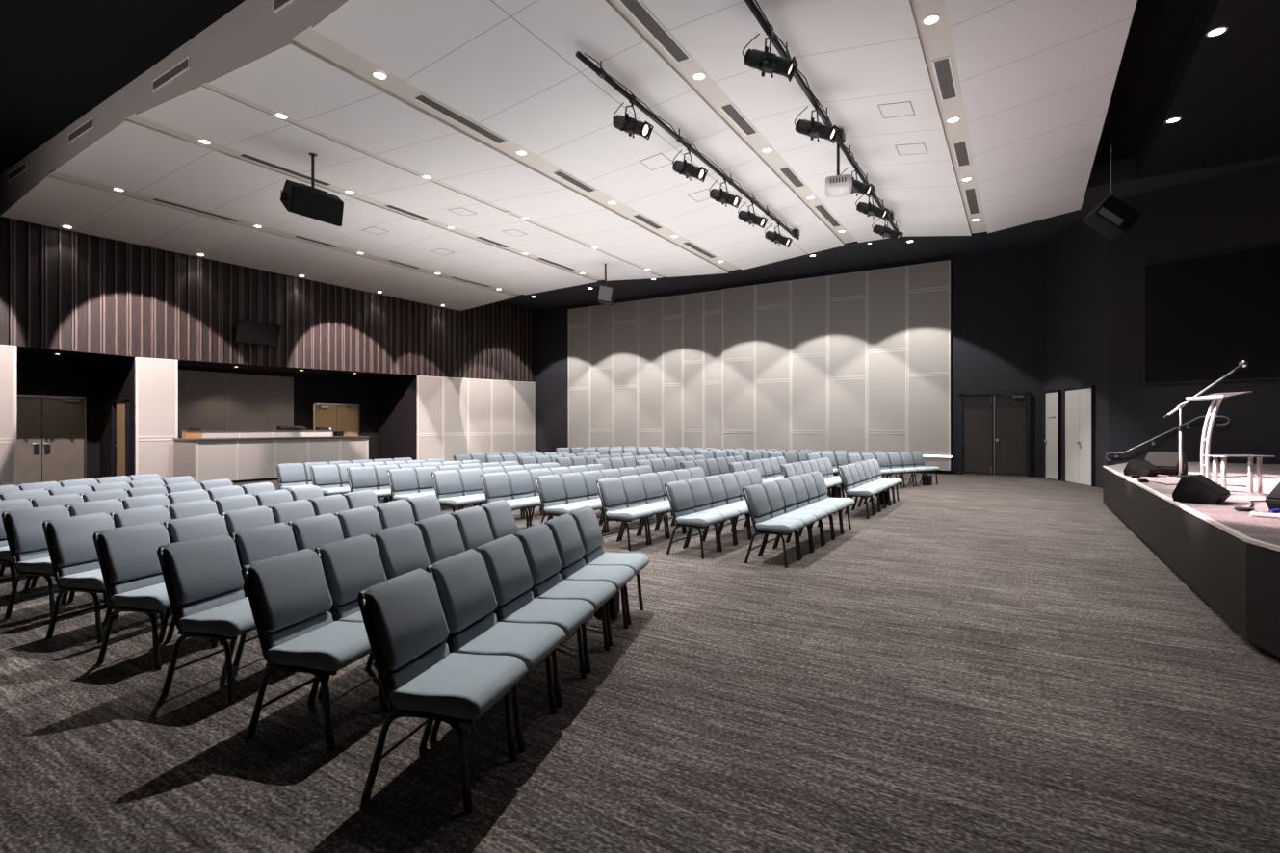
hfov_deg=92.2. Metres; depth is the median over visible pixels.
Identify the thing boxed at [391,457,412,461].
chair
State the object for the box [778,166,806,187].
ceiling vent
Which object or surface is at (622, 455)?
chair
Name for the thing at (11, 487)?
chair
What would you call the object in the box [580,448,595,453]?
chair
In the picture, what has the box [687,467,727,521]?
chair
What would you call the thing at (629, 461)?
chair
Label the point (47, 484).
chair
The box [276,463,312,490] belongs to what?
chair
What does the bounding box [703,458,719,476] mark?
chair
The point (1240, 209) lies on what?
wall
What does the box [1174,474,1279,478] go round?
cable
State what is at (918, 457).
chair
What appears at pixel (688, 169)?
spotlight
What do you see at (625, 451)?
chair
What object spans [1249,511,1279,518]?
board
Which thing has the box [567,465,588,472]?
chair
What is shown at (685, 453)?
chair
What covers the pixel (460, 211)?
access hatch
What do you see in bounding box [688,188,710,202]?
access hatch
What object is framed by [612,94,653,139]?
spotlight
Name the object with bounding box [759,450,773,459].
chair
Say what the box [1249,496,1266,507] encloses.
cable
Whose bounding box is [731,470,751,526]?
chair
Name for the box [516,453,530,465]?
chair
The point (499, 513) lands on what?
chair
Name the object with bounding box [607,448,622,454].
chair
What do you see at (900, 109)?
access hatch
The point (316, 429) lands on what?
cash register
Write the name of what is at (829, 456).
chair
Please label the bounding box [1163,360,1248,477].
microphone stand
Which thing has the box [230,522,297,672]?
chair
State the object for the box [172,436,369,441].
countertop
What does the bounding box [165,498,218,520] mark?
chair
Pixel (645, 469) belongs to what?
chair
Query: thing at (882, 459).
chair
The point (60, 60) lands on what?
ceiling
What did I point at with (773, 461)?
chair
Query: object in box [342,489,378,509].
chair
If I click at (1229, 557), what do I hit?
stage platform
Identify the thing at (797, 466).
chair
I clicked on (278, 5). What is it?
ceiling vent
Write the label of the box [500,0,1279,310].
ceiling
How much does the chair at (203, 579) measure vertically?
0.846 m
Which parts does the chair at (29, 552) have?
post, leg, lumbar panel, seat, seat frame, backrest, leg, leg, leg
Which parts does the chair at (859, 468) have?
backrest, seat, leg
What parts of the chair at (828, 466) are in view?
backrest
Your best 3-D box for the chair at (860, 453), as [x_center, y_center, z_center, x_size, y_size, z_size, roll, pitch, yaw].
[6.125,1.083,16.203,0.484,0.846,0.558,0,0,-35]
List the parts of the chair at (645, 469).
backrest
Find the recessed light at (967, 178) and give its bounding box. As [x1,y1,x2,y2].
[961,177,972,181]
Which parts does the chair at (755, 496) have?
post, leg, backrest, lumbar panel, leg, seat frame, seat, leg, leg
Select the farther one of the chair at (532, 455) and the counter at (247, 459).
the counter at (247, 459)
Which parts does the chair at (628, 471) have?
backrest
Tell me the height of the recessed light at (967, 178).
0.018 m
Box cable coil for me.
[1233,507,1254,512]
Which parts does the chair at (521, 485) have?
backrest, lumbar panel, seat, leg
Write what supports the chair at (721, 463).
on the floor
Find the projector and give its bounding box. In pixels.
[825,143,854,197]
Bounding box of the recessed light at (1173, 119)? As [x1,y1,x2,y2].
[1165,116,1181,123]
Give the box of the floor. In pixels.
[0,472,1279,852]
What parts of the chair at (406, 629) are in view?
post, leg, backrest, lumbar panel, leg, seat frame, leg, seat, leg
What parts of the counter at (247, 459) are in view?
panel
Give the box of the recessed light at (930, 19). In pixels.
[921,13,940,25]
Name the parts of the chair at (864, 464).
backrest, seat, leg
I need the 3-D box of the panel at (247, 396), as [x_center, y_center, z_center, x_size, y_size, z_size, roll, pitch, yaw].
[-12.796,-0.110,20.088,0.058,3.180,1.292,0,0,32]
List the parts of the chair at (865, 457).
backrest, seat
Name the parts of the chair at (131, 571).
post, leg, backrest, lumbar panel, seat, seat frame, leg, leg, leg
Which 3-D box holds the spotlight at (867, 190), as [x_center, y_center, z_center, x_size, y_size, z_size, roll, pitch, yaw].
[3.874,-4.425,11.110,0.652,0.659,0.343,0,0,40]
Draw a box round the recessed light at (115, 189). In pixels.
[112,187,124,191]
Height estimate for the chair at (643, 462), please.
0.846 m
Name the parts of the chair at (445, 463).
backrest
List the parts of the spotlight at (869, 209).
gel frame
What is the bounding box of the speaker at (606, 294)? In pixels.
[597,263,616,306]
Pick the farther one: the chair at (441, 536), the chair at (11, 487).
the chair at (11, 487)
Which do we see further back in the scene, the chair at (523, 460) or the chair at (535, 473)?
the chair at (523, 460)
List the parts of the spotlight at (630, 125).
gel frame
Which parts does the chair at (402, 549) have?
backrest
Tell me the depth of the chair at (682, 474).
9.41 m
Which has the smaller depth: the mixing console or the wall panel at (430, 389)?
the mixing console
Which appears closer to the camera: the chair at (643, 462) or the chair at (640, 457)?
the chair at (643, 462)
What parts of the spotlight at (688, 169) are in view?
gel frame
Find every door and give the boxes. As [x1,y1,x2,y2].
[16,394,86,484]
[110,399,129,476]
[312,403,359,436]
[959,391,1030,477]
[1044,390,1061,480]
[1063,385,1095,487]
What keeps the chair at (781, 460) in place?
on the floor
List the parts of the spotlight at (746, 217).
gel frame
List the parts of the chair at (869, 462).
backrest, seat, leg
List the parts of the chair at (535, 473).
backrest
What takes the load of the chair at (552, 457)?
on the floor
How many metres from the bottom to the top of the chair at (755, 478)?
0.846 m
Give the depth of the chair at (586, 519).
4.87 m
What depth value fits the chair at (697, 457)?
14.21 m
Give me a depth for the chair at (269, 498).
6.26 m
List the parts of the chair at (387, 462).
backrest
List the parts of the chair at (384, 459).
backrest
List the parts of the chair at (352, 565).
leg, post, lumbar panel, seat, backrest, leg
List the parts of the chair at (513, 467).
backrest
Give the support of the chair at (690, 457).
on the floor
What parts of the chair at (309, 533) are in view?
post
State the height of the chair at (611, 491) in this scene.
0.846 m
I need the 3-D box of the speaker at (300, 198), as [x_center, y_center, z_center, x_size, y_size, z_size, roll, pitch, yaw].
[-5.846,-4.262,11.007,0.430,1.159,0.952,0,0,32]
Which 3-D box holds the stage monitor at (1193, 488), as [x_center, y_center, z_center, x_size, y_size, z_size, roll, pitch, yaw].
[5.648,0.625,6.202,0.430,0.268,0.367,0,0,-36]
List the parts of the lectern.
post, post, plate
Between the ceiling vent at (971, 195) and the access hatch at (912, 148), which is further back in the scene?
the ceiling vent at (971, 195)
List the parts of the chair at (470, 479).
backrest, lumbar panel, seat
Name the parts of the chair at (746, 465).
backrest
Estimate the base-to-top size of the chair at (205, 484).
0.846 m
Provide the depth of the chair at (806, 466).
11.60 m
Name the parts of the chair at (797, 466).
backrest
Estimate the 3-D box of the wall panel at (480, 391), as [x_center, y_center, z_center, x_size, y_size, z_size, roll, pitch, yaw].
[-6.644,-0.268,25.570,0.058,3.435,1.292,0,0,32]
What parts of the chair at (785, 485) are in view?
backrest, lumbar panel, seat, leg, leg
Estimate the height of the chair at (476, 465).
0.846 m
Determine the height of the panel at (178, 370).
3.180 m
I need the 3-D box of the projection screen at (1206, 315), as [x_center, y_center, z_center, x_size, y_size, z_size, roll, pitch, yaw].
[13.167,-2.350,12.315,0.055,2.760,4.900,0,0,-39]
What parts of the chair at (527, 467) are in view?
backrest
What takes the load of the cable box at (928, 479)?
on the floor
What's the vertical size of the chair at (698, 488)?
0.846 m
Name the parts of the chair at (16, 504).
lumbar panel, seat, seat frame, leg, backrest, leg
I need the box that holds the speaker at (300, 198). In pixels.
[280,153,343,226]
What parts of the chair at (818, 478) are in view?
backrest, lumbar panel, seat, leg, leg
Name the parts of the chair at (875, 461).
backrest, seat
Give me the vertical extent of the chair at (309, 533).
0.846 m
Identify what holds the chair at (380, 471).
on the floor
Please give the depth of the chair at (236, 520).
4.92 m
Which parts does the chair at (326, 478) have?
post, backrest, lumbar panel, seat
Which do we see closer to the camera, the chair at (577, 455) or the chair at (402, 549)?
the chair at (402, 549)
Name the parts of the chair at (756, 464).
backrest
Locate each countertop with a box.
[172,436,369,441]
[181,430,333,438]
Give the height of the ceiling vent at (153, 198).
0.012 m
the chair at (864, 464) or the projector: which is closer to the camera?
the projector
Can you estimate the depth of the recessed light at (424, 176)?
11.83 m
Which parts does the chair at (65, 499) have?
leg, backrest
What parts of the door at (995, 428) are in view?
kick panel, kick panel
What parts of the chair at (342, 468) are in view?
lumbar panel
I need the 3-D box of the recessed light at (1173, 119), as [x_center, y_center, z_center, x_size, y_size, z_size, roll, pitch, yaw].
[9.388,-5.395,10.852,0.221,0.018,0.221,0,0,32]
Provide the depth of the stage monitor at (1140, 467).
9.41 m
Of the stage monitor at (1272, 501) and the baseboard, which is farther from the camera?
the baseboard
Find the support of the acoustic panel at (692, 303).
attached to the wall at (997, 295)
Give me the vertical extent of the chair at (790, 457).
0.846 m
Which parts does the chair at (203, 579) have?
post, leg, backrest, seat frame, lumbar panel, seat, leg, leg, leg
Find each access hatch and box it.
[362,226,389,235]
[431,248,453,255]
[448,208,476,215]
[501,229,527,235]
[639,153,672,170]
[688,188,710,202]
[877,101,914,118]
[894,142,927,156]
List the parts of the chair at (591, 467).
backrest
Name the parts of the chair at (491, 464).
backrest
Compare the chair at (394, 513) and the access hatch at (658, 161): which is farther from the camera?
the access hatch at (658, 161)
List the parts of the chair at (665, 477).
leg, backrest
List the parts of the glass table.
leg, leg, leg, foot plate, leg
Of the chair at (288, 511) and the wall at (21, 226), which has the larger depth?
the wall at (21, 226)
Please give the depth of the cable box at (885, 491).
11.89 m
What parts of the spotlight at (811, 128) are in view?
gel frame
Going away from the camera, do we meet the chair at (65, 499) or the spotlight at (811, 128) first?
the chair at (65, 499)
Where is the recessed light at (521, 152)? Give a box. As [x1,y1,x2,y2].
[515,150,526,156]
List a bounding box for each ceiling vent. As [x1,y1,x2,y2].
[7,161,26,182]
[68,116,94,143]
[150,197,239,222]
[152,55,189,92]
[236,153,332,186]
[273,0,293,13]
[292,235,338,247]
[384,204,430,220]
[386,260,420,269]
[411,92,508,144]
[449,276,491,287]
[474,235,510,248]
[535,257,575,270]
[550,169,597,192]
[617,0,691,63]
[631,213,664,229]
[681,241,717,259]
[718,102,757,135]
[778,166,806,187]
[812,204,841,227]
[931,55,958,101]
[951,140,970,167]
[963,187,980,214]
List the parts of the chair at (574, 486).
backrest, lumbar panel, seat, leg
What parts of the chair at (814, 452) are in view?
backrest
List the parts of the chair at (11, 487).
backrest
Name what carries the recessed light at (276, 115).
in the ceiling at (1034, 80)
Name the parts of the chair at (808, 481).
backrest, lumbar panel, seat, leg, leg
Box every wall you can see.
[0,216,535,382]
[16,354,387,478]
[100,357,134,477]
[377,376,417,460]
[535,243,1043,477]
[1043,214,1108,488]
[1108,161,1279,466]
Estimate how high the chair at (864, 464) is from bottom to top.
0.846 m
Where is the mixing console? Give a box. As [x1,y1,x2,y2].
[277,425,307,430]
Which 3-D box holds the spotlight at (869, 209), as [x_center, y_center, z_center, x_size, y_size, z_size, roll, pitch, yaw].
[4.634,-4.425,12.336,0.652,0.659,0.343,0,0,40]
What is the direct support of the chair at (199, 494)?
on the floor
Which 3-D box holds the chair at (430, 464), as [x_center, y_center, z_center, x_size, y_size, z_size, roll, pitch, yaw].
[-3.620,1.083,11.180,0.558,0.846,0.484,0,0,33]
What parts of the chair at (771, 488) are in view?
leg, backrest, leg, lumbar panel, seat, leg, leg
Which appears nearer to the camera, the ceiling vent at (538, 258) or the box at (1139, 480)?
the box at (1139, 480)
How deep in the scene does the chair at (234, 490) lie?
6.71 m
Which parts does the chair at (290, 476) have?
post, backrest, lumbar panel, seat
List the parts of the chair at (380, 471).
lumbar panel, backrest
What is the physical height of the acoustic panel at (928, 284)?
6.600 m
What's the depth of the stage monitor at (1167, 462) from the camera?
9.68 m
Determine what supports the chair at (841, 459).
on the floor
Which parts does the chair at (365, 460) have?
backrest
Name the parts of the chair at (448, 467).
backrest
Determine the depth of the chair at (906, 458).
15.76 m
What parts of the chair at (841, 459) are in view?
backrest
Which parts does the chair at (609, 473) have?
backrest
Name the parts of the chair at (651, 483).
leg, backrest, lumbar panel, leg, seat, leg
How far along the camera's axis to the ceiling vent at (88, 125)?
10.98 m
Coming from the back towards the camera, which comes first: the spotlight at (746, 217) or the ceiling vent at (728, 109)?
the spotlight at (746, 217)
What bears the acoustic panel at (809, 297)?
attached to the wall at (997, 295)
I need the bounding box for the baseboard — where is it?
[917,470,950,474]
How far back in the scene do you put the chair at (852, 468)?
10.75 m
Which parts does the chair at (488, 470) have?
backrest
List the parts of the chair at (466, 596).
leg, post, backrest, lumbar panel, seat, leg, leg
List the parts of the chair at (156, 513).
backrest, leg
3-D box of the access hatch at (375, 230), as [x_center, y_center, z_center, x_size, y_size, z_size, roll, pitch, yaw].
[-6.643,-4.917,15.473,0.460,0.019,0.460,0,0,32]
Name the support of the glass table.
on the stage platform
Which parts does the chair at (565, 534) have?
backrest, lumbar panel, seat, leg, leg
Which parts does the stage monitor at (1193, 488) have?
handle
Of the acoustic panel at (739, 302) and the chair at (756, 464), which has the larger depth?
the acoustic panel at (739, 302)
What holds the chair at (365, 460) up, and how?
on the floor
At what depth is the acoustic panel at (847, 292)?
20.99 m
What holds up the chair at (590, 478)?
on the floor
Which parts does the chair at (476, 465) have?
backrest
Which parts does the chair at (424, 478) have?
lumbar panel, backrest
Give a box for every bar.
[575,51,799,239]
[744,0,899,232]
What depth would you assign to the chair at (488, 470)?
9.95 m
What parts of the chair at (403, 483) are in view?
post, backrest, lumbar panel, seat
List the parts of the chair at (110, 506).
leg, backrest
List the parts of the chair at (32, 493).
leg, backrest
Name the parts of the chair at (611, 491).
post, leg, backrest, lumbar panel, leg, leg, seat frame, seat, leg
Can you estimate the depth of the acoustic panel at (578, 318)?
27.13 m
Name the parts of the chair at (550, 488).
post, backrest, seat frame, lumbar panel, seat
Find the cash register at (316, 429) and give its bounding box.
[314,427,331,430]
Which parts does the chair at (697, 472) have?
backrest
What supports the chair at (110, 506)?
on the floor
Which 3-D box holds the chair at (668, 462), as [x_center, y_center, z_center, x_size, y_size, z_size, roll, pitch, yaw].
[0.782,1.083,12.911,0.557,0.846,0.484,0,0,32]
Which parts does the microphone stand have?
boom arm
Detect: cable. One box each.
[1149,480,1247,487]
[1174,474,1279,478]
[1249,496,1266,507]
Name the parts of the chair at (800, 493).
backrest, lumbar panel, seat, leg, leg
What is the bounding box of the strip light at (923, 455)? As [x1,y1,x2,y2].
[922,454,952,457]
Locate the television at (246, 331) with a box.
[234,318,280,346]
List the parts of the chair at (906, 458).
backrest, seat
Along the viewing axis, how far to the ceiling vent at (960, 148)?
10.69 m
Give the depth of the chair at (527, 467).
10.76 m
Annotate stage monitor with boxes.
[1123,459,1160,476]
[1145,451,1188,475]
[1172,474,1230,504]
[1265,482,1279,510]
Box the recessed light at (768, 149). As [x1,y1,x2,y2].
[761,147,772,153]
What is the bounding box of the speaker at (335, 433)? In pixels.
[333,431,343,436]
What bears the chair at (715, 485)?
on the floor
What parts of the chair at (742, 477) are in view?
backrest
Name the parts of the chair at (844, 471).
post, backrest, lumbar panel, seat frame, seat, leg, leg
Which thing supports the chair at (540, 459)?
on the floor
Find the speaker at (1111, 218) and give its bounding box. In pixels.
[1082,97,1141,239]
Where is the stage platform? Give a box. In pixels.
[1102,462,1279,662]
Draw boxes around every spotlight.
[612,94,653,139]
[672,143,707,182]
[709,174,741,208]
[737,197,767,228]
[741,24,798,81]
[764,219,792,247]
[794,99,839,143]
[839,161,874,197]
[855,188,889,220]
[871,213,903,241]
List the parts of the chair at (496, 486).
post, backrest, lumbar panel, seat, leg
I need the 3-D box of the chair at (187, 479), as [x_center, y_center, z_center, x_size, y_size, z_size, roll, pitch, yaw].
[-5.827,1.083,8.046,0.557,0.846,0.454,0,0,11]
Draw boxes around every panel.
[0,344,16,485]
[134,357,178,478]
[178,369,179,438]
[179,369,225,438]
[225,372,268,430]
[268,375,293,430]
[417,375,443,460]
[443,376,468,461]
[468,378,492,455]
[492,379,514,453]
[514,381,535,452]
[568,307,589,451]
[589,304,613,447]
[613,300,637,455]
[637,297,662,448]
[662,294,682,448]
[682,291,704,449]
[704,289,722,449]
[722,285,755,450]
[755,280,790,450]
[790,276,828,451]
[828,270,866,452]
[866,265,907,453]
[907,260,950,470]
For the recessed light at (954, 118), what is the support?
in the ceiling at (1034, 80)
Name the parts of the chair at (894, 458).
backrest, seat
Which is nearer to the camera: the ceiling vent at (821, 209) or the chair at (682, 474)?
the chair at (682, 474)
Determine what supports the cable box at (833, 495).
on the floor
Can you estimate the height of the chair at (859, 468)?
0.846 m
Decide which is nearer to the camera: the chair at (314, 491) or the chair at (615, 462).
the chair at (314, 491)
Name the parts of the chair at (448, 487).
post, backrest, lumbar panel, seat, seat frame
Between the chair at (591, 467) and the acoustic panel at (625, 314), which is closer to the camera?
the chair at (591, 467)
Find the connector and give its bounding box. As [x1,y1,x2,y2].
[1268,508,1279,513]
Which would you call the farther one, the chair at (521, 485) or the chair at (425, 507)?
the chair at (521, 485)
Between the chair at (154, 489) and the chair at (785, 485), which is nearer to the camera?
the chair at (154, 489)
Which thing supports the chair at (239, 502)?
on the floor
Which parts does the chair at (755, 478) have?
backrest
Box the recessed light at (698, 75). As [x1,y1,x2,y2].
[692,72,705,79]
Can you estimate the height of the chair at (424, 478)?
0.846 m
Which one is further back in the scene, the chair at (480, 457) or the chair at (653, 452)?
the chair at (653, 452)
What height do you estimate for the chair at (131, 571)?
0.846 m
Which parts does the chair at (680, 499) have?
post, leg, backrest, lumbar panel, leg, seat frame, seat, leg, leg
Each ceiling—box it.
[0,0,245,174]
[0,0,1137,311]
[16,346,417,378]
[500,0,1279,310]
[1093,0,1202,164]
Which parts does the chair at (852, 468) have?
backrest, seat, leg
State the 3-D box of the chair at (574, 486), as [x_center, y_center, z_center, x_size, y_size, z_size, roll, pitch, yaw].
[-0.775,1.083,8.590,0.558,0.846,0.484,0,0,32]
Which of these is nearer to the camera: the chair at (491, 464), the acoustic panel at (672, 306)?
the chair at (491, 464)
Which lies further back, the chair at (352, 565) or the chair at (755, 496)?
the chair at (755, 496)
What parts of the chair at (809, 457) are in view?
backrest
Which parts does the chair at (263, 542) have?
leg, post, backrest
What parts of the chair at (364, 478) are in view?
post, backrest, lumbar panel, seat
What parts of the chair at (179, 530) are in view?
post, leg, backrest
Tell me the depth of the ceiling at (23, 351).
18.27 m
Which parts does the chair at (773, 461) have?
backrest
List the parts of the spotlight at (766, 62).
gel frame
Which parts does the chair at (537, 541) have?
backrest, lumbar panel, seat, leg, leg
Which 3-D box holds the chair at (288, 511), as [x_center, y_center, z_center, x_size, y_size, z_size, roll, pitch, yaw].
[-2.836,1.083,5.368,0.558,0.846,0.454,0,0,13]
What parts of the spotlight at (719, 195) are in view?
gel frame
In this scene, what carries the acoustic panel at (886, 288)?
attached to the wall at (997, 295)
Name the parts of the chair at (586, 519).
backrest, lumbar panel, seat, leg, leg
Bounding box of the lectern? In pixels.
[1185,391,1253,492]
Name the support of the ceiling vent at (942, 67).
in the ceiling at (1034, 80)
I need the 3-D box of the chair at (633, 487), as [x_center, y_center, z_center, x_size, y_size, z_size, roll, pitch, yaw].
[0.063,1.083,8.140,0.558,0.846,0.484,0,0,32]
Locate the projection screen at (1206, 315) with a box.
[1143,242,1279,384]
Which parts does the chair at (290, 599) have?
post, leg, backrest, lumbar panel, seat frame, leg, seat, leg, leg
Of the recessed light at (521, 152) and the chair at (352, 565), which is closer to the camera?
the chair at (352, 565)
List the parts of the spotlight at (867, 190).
gel frame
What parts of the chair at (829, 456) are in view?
backrest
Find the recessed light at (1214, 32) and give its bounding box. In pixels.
[1205,26,1227,36]
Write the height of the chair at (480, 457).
0.846 m
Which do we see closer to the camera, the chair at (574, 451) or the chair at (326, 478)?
the chair at (326, 478)
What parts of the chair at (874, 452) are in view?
backrest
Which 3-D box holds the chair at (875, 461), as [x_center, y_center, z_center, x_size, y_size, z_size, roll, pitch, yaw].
[4.934,1.083,12.396,0.557,0.846,0.484,0,0,32]
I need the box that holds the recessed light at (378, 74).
[371,71,387,79]
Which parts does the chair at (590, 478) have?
backrest, lumbar panel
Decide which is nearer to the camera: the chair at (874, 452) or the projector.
the projector
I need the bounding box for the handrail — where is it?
[1105,416,1230,461]
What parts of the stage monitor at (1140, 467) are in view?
handle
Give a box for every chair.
[0,484,20,567]
[0,488,50,577]
[0,498,32,604]
[0,504,108,621]
[16,481,61,490]
[28,493,83,588]
[42,512,157,643]
[45,485,92,496]
[57,478,98,487]
[65,498,124,602]
[79,489,128,501]
[88,481,130,492]
[92,522,217,670]
[94,475,130,483]
[109,505,171,623]
[119,494,169,509]
[124,485,167,496]
[127,478,164,488]
[128,472,160,480]
[156,533,291,705]
[160,475,195,485]
[163,481,202,493]
[163,513,228,645]
[165,489,209,504]
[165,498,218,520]
[198,478,233,490]
[205,485,244,500]
[212,494,258,515]
[220,505,275,536]
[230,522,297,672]
[239,481,275,495]
[241,548,388,751]
[252,489,292,506]
[267,498,314,524]
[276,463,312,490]
[287,485,323,500]
[287,513,343,551]
[302,461,328,485]
[308,494,348,516]
[310,464,350,496]
[313,534,387,697]
[327,460,351,465]
[334,505,382,539]
[336,463,362,487]
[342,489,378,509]
[346,466,391,502]
[350,459,386,500]
[357,568,527,814]
[361,462,386,502]
[370,522,430,666]
[371,458,392,497]
[373,465,399,501]
[373,499,415,529]
[384,460,406,502]
[387,468,433,500]
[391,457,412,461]
[397,463,421,469]
[405,459,426,464]
[406,494,442,522]
[413,466,455,511]
[415,513,465,564]
[419,462,443,467]
[425,458,444,463]
[425,548,565,753]
[431,470,481,512]
[437,465,476,511]
[441,461,462,507]
[450,505,494,550]
[453,454,470,461]
[457,468,486,509]
[459,463,481,510]
[460,459,480,464]
[470,453,486,463]
[475,534,594,707]
[480,462,500,505]
[480,466,522,520]
[480,471,532,527]
[480,499,518,540]
[485,452,499,456]
[485,455,502,463]
[498,461,519,467]
[499,452,513,455]
[500,454,518,462]
[501,465,543,519]
[505,470,550,526]
[513,451,526,455]
[514,522,616,673]
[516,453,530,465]
[519,456,536,465]
[522,463,545,515]
[525,450,539,454]
[527,468,553,524]
[529,452,544,456]
[534,455,550,464]
[535,474,588,522]
[540,462,559,469]
[543,452,556,456]
[544,513,634,647]
[548,454,563,462]
[548,467,570,474]
[554,457,573,467]
[555,447,570,454]
[555,451,569,455]
[558,472,606,533]
[562,453,575,457]
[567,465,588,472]
[568,505,649,625]
[570,447,582,454]
[570,456,586,466]
[574,453,588,456]
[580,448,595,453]
[580,470,626,532]
[583,455,598,465]
[585,464,603,511]
[587,452,600,455]
[594,458,611,470]
[595,447,608,455]
[596,454,610,459]
[596,477,653,550]
[600,469,626,527]
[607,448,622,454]
[607,457,625,469]
[608,453,622,458]
[618,467,657,520]
[618,474,671,544]
[620,453,632,457]
[621,456,636,468]
[622,448,637,456]
[632,455,646,461]
[633,465,673,517]
[635,459,653,472]
[636,449,651,455]
[637,472,684,538]
[644,454,657,460]
[649,458,665,472]
[651,448,665,455]
[655,453,667,458]
[655,470,700,533]
[660,457,677,470]
[664,448,678,455]
[664,480,723,559]
[666,449,681,457]
[672,456,685,470]
[672,469,701,528]
[679,460,695,469]
[680,449,695,456]
[682,455,695,461]
[684,477,739,551]
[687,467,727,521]
[692,454,705,460]
[693,459,709,476]
[694,449,707,455]
[698,450,713,459]
[702,474,750,545]
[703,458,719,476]
[712,450,727,458]
[713,457,729,474]
[717,472,763,539]
[724,456,735,472]
[726,449,739,457]
[728,462,743,472]
[731,451,748,461]
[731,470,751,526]
[732,455,744,462]
[740,461,766,482]
[742,483,804,568]
[745,469,762,526]
[746,450,761,461]
[750,459,775,481]
[758,458,783,479]
[758,480,816,559]
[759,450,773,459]
[767,452,783,458]
[767,457,783,477]
[774,477,828,552]
[775,456,786,475]
[780,463,796,477]
[782,451,797,464]
[786,475,837,546]
[790,462,827,488]
[795,451,809,462]
[798,472,846,539]
[799,461,834,497]
[806,453,835,473]
[807,459,840,497]
[809,450,834,475]
[809,470,854,534]
[813,458,843,497]
[819,452,838,486]
[820,457,849,497]
[833,452,848,476]
[836,465,877,519]
[846,451,859,454]
[846,453,862,464]
[846,463,883,515]
[852,462,888,511]
[859,451,885,477]
[859,461,892,508]
[860,453,891,489]
[864,459,897,504]
[869,458,901,502]
[870,450,896,477]
[873,452,904,489]
[886,452,916,488]
[898,451,928,486]
[910,451,940,484]
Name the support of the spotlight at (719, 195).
hanging from the bar at (600, 72)
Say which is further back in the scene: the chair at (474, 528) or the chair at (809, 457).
the chair at (809, 457)
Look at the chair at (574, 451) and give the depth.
19.28 m
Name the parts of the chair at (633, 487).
leg, backrest, lumbar panel, leg, leg, seat, leg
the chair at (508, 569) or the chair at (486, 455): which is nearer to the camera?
the chair at (508, 569)
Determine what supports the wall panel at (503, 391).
attached to the wall at (21, 226)
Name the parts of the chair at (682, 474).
backrest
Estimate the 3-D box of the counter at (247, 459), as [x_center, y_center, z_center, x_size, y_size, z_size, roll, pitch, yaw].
[-10.466,0.907,17.961,1.280,1.185,4.900,0,0,32]
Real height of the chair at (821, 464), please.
0.846 m
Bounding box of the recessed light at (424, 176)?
[421,174,431,179]
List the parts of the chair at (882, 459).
backrest, seat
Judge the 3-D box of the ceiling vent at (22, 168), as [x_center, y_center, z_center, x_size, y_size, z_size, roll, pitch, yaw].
[-13.035,-5.330,12.898,1.194,0.174,0.012,0,0,32]
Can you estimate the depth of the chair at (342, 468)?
10.79 m
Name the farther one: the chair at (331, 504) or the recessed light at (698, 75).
the recessed light at (698, 75)
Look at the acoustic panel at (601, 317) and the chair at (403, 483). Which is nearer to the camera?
the chair at (403, 483)
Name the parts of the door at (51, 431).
push plate, push plate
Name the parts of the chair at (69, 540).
post, leg, lumbar panel, backrest, seat, seat frame, leg, leg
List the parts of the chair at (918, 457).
backrest, seat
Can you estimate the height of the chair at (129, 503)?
0.846 m
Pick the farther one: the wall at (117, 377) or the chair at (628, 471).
the wall at (117, 377)
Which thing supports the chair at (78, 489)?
on the floor
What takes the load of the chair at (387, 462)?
on the floor
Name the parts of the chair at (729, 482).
backrest, lumbar panel, seat, leg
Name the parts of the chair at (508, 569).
post, backrest, lumbar panel, seat, leg, leg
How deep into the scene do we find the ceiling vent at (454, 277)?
20.81 m
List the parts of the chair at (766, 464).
backrest, lumbar panel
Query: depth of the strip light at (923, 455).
19.49 m
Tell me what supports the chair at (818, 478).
on the floor
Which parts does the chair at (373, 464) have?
backrest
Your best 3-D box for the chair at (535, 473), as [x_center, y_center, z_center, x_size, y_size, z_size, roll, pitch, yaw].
[-1.358,1.083,9.443,0.558,0.846,0.484,0,0,32]
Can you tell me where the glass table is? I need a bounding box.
[1201,454,1275,495]
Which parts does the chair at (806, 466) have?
backrest, seat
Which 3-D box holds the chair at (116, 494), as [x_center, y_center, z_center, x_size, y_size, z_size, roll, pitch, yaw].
[-5.283,1.083,6.306,0.558,0.846,0.454,0,0,11]
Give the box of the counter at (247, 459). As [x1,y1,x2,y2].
[172,436,369,483]
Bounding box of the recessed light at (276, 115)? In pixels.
[274,112,288,119]
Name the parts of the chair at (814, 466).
backrest, seat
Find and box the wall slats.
[9,218,531,381]
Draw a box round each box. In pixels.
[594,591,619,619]
[831,486,841,497]
[878,490,889,504]
[922,474,932,485]
[1129,474,1140,477]
[1137,478,1149,482]
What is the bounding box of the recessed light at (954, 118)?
[946,116,960,123]
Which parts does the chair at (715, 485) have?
leg, backrest, lumbar panel, seat, leg, leg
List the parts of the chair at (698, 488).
leg, backrest, lumbar panel, leg, seat, leg, leg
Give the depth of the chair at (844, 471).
10.22 m
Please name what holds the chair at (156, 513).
on the floor
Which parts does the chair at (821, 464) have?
backrest, seat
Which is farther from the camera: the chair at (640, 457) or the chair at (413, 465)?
the chair at (640, 457)
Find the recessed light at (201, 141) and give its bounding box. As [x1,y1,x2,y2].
[197,138,211,144]

